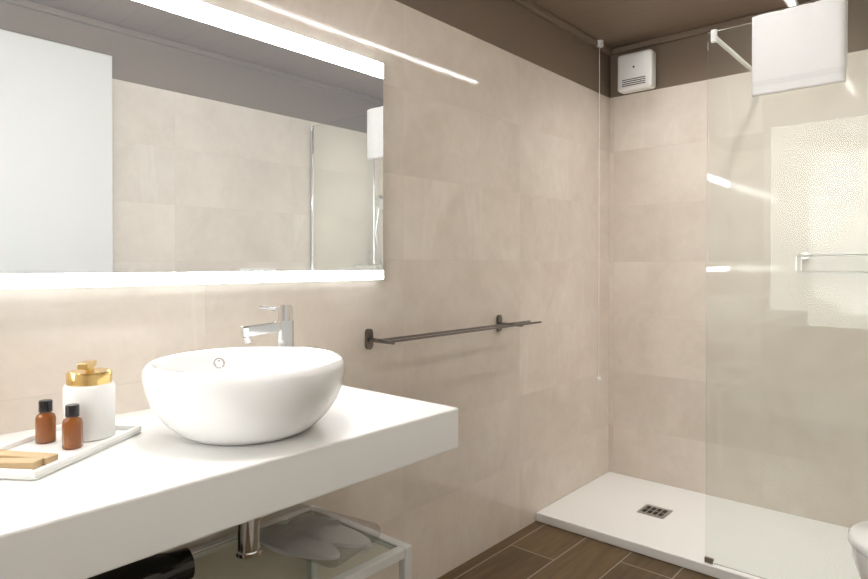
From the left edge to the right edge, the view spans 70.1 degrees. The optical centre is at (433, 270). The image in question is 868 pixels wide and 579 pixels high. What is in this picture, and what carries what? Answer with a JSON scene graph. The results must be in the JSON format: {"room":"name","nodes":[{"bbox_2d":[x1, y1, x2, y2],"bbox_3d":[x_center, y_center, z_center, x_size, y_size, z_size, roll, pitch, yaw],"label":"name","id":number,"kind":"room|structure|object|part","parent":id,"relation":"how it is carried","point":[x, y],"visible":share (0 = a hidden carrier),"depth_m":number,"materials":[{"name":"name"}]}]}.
{"room":"bathroom","nodes":[
{"label":"bathroom","id":0,"kind":"room"},
{"bbox_2d":[0,0,610,578],"bbox_3d":[-0.271,-0.016,1.990,0.132,2.300,3.807,0,1,41],"label":"wall","id":1,"kind":"structure","parent":0,"point":[496,158],"depth_m":1.91,"materials":[{"name":"tile"}]},
{"bbox_3d":[-0.751,-0.315,1.361,0.031,0.704,1.752,0,1,41],"label":"led mirror","id":2,"kind":"part","parent":1,"relation":"part of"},
{"bbox_2d":[0,385,457,578],"bbox_3d":[-0.676,0.381,1.060,0.549,0.097,1.608,0,1,41],"label":"countertop","id":3,"kind":"structure","parent":1,"relation":"attached to","point":[156,485],"depth_m":1.04,"materials":[{"name":"white stone"}]},
{"bbox_2d":[0,424,140,479],"bbox_3d":[-0.696,0.324,1.130,0.170,0.016,0.284,0,1,7],"label":"tray","id":4,"kind":"object","parent":3,"relation":"on","point":[123,432],"visible":0.67,"depth_m":1.12,"materials":[{"name":"white ceramic"}]},
{"bbox_2d":[0,457,41,469],"bbox_3d":[-0.716,0.321,1.025,0.120,0.012,0.027,0,1,-2],"label":"kraft box","id":5,"kind":"object","parent":4,"relation":"on","point":[23,463],"visible":1,"depth_m":1.01,"materials":[{"name":"beige cardboard"}]},
{"bbox_2d":[0,450,57,464],"bbox_3d":[-0.705,0.320,1.060,0.120,0.012,0.027,0,1,11],"label":"kraft box","id":6,"kind":"object","parent":4,"relation":"on","point":[47,458],"visible":0.61,"depth_m":1.05,"materials":[{"name":"beige cardboard"}]},
{"bbox_2d":[35,399,55,443],"bbox_3d":[-0.737,0.286,1.175,0.034,0.079,0.034,0,1,41],"label":"bottle","id":7,"kind":"object","parent":4,"relation":"on","point":[45,425],"visible":1,"depth_m":1.16,"materials":[{"name":"brown plastic"}]},
{"bbox_2d":[62,403,82,449],"bbox_3d":[-0.665,0.286,1.138,0.034,0.079,0.034,0,1,41],"label":"bottle","id":8,"kind":"object","parent":4,"relation":"on","point":[72,430],"visible":1,"depth_m":1.13,"materials":[{"name":"brown plastic"}]},
{"bbox_2d":[63,360,115,441],"bbox_3d":[-0.674,0.251,1.211,0.090,0.149,0.090,0,1,41],"label":"soap dispenser","id":9,"kind":"object","parent":4,"relation":"on","point":[88,388],"visible":0.9,"depth_m":1.18,"materials":[{"name":"white ceramic"}]},
{"bbox_2d":[141,346,344,444],"bbox_3d":[-0.386,0.256,1.285,0.400,0.148,0.400,0,1,41],"label":"basin","id":10,"kind":"object","parent":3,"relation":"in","point":[241,395],"visible":1,"depth_m":1.14,"materials":[{"name":"white ceramic"}]},
{"bbox_2d":[240,304,293,346],"bbox_3d":[-0.404,0.206,1.500,0.132,0.244,0.044,0,1,-35],"label":"faucet","id":11,"kind":"object","parent":3,"relation":"on","point":[281,326],"visible":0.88,"depth_m":1.50,"materials":[{"name":"silver metal"}]},
{"bbox_2d":[235,518,260,558],"bbox_3d":[-0.506,0.508,1.392,0.370,0.160,0.066,0,1,41],"label":"trap","id":12,"kind":"object","parent":1,"relation":"attached to","point":[248,541],"visible":0.31,"depth_m":1.27,"materials":[{"name":"silver metal"}]},
{"bbox_2d":[365,315,541,349],"bbox_3d":[0.112,0.219,2.286,0.119,0.068,0.893,0,1,41],"label":"towel rail","id":13,"kind":"object","parent":1,"relation":"attached to","point":[499,325],"visible":1,"depth_m":2.14,"materials":[{"name":"grey metal"}]},
{"bbox_2d":[437,521,718,578],"bbox_3d":[0.395,1.190,1.419,1.900,0.100,3.807,0,1,41],"label":"floor","id":14,"kind":"structure","parent":0,"point":[537,550],"depth_m":2.40,"materials":[{"name":"brown wood"}]},
{"bbox_2d":[189,505,411,578],"bbox_3d":[-0.542,0.918,1.313,0.403,0.444,1.018,0,1,41],"label":"shelf","id":15,"kind":"object","parent":14,"relation":"on","point":[217,559],"visible":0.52,"depth_m":1.49,"materials":[{"name":"white metal"}]},
{"bbox_2d":[87,547,194,578],"bbox_3d":[-0.543,0.649,1.221,0.303,0.100,0.222,0,1,41],"label":"hair dryer","id":16,"kind":"object","parent":15,"relation":"on","point":[177,564],"visible":0.96,"depth_m":1.29,"materials":[{"name":"black plastic"}]},
{"bbox_2d":[260,504,379,567],"bbox_3d":[-0.311,0.671,1.585,0.304,0.046,0.200,0,1,30],"label":"slippers","id":17,"kind":"object","parent":15,"relation":"on","point":[313,537],"visible":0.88,"depth_m":1.56,"materials":[{"name":"fabric"}]},
{"bbox_2d":[536,472,762,578],"bbox_3d":[1.339,1.108,2.498,1.698,0.042,0.736,0,1,41],"label":"shower tray","id":18,"kind":"object","parent":14,"relation":"on","point":[663,522],"visible":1,"depth_m":2.72,"materials":[{"name":"white ceramic"}]},
{"bbox_2d":[704,0,867,578],"bbox_3d":[1.614,0.102,2.254,0.975,1.977,0.728,0,1,41],"label":"glass","id":19,"kind":"object","parent":18,"relation":"on","point":[787,361],"visible":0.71,"depth_m":2.13,"materials":[{"name":"clear glass"}]},
{"bbox_2d":[752,0,845,96],"bbox_3d":[1.237,-0.752,2.103,0.275,0.280,0.066,0,1,41],"label":"hanging towel","id":20,"kind":"object","parent":19,"relation":"hanging from","point":[799,47],"visible":1,"depth_m":2.07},
{"bbox_2d":[609,33,707,493],"bbox_3d":[1.615,-0.023,2.803,1.700,2.300,0.100,0,1,41],"label":"wall","id":21,"kind":"structure","parent":0,"point":[657,276],"depth_m":3.14,"materials":[{"name":"tile"}]},
{"bbox_2d":[512,0,614,55],"bbox_3d":[-0.235,-1.150,1.953,0.037,0.030,3.615,0,1,41],"label":"crown molding","id":22,"kind":"structure","parent":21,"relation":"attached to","point":[534,8],"depth_m":2.90,"materials":[{"name":"beige paint"}]},
{"bbox_2d":[618,49,655,93],"bbox_3d":[1.040,-1.018,3.178,0.182,0.190,0.076,0,1,41],"label":"vent box","id":23,"kind":"object","parent":21,"relation":"attached to","point":[636,71],"visible":1,"depth_m":3.14,"materials":[{"name":"white plastic"}]},
{"bbox_2d":[615,0,819,54],"bbox_3d":[1.586,-1.158,2.741,1.620,0.030,0.030,0,1,41],"label":"crown molding","id":24,"kind":"structure","parent":21,"relation":"attached to","point":[747,19],"depth_m":3.01,"materials":[{"name":"beige paint"}]},
{"bbox_2d":[530,0,810,49],"bbox_3d":[0.395,-1.210,1.397,1.900,0.100,3.807,0,1,41],"label":"ceiling","id":25,"kind":"structure","parent":0,"point":[612,24],"depth_m":2.84,"materials":[{"name":"brown paint"}]},
{"bbox_2d":[597,40,603,380],"bbox_3d":[0.849,-0.304,3.183,0.040,1.745,0.040,0,1,41],"label":"pull cord","id":26,"kind":"object","parent":25,"relation":"hanging from","point":[600,44],"visible":0.94,"depth_m":3.18,"materials":[{"name":"white plastic"}]},
{"bbox_2d":[783,0,798,6],"bbox_3d":[0.666,-1.158,1.677,0.044,0.009,2.785,0,1,41],"label":"recessed light","id":27,"kind":"object","parent":25,"relation":"in","point":[788,3],"visible":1,"depth_m":2.69,"materials":[{"name":"white plastic"}]},
{"bbox_3d":[1.072,-0.005,0.816,0.100,2.300,3.807,0,1,41],"label":"wall","id":28,"kind":"structure","parent":0,"visible":0},
{"bbox_2d":[848,521,867,578],"bbox_3d":[1.315,0.834,1.536,0.482,0.270,0.366,0,1,41],"label":"toilet","id":29,"kind":"object","parent":28,"relation":"attached to","point":[858,537],"visible":1,"depth_m":1.62,"materials":[{"name":"white ceramic"}]}
]}

